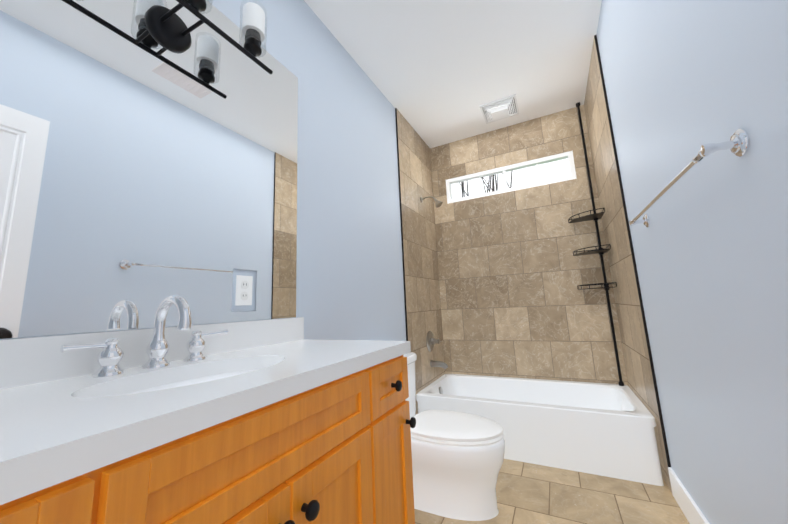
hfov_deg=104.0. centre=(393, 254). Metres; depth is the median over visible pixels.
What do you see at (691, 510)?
baseboard
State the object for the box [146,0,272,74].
sconce
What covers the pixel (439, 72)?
ceiling
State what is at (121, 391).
sink
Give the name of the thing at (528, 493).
floor
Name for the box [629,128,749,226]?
towel rail
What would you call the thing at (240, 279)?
outlet
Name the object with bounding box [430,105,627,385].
tiled wall
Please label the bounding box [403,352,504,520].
toilet
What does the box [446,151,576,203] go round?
window
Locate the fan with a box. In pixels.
[480,94,518,123]
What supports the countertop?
on the bathroom vanity
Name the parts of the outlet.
electrical outlet sockets on the wall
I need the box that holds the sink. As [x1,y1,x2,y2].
[100,363,263,398]
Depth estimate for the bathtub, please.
1.98 m
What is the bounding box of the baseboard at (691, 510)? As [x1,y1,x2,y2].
[668,467,709,523]
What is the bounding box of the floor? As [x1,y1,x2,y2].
[414,459,689,523]
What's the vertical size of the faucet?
0.190 m
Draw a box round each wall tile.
[397,109,444,413]
[584,39,671,491]
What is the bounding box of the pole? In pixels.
[568,102,623,385]
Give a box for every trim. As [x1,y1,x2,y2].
[395,108,407,340]
[594,35,670,466]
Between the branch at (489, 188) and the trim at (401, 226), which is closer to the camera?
the trim at (401, 226)
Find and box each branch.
[459,181,468,196]
[481,171,512,192]
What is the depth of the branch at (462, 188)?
4.14 m
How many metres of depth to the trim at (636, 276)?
1.79 m
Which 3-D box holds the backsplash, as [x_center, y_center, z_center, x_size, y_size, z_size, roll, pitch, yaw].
[-0.711,0.260,0.862,0.020,0.100,1.260,-7,-10,27]
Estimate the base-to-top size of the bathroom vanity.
0.858 m
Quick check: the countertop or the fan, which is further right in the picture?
the fan
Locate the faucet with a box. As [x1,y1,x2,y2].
[56,295,227,378]
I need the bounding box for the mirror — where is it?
[0,0,297,338]
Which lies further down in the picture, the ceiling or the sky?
the sky
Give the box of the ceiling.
[304,0,601,147]
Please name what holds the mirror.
attached to the wall at (349, 277)
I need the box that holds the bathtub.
[416,374,663,485]
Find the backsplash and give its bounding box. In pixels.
[0,317,303,386]
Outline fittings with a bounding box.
[420,196,447,368]
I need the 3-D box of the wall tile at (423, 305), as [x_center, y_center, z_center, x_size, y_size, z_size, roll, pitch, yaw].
[0.267,0.117,2.853,0.012,2.743,0.830,-7,-10,27]
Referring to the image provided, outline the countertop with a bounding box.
[0,339,410,490]
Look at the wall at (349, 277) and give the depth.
1.82 m
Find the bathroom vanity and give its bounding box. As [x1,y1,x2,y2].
[0,347,415,523]
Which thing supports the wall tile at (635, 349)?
attached to the wall at (685, 80)
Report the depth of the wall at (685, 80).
0.94 m
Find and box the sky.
[451,159,569,198]
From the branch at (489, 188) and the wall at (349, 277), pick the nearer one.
the wall at (349, 277)
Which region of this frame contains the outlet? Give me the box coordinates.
[235,275,252,305]
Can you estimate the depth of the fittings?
2.75 m
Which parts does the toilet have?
seat lid, bowl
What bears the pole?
on the bathtub
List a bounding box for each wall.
[0,0,405,340]
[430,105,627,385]
[596,0,787,523]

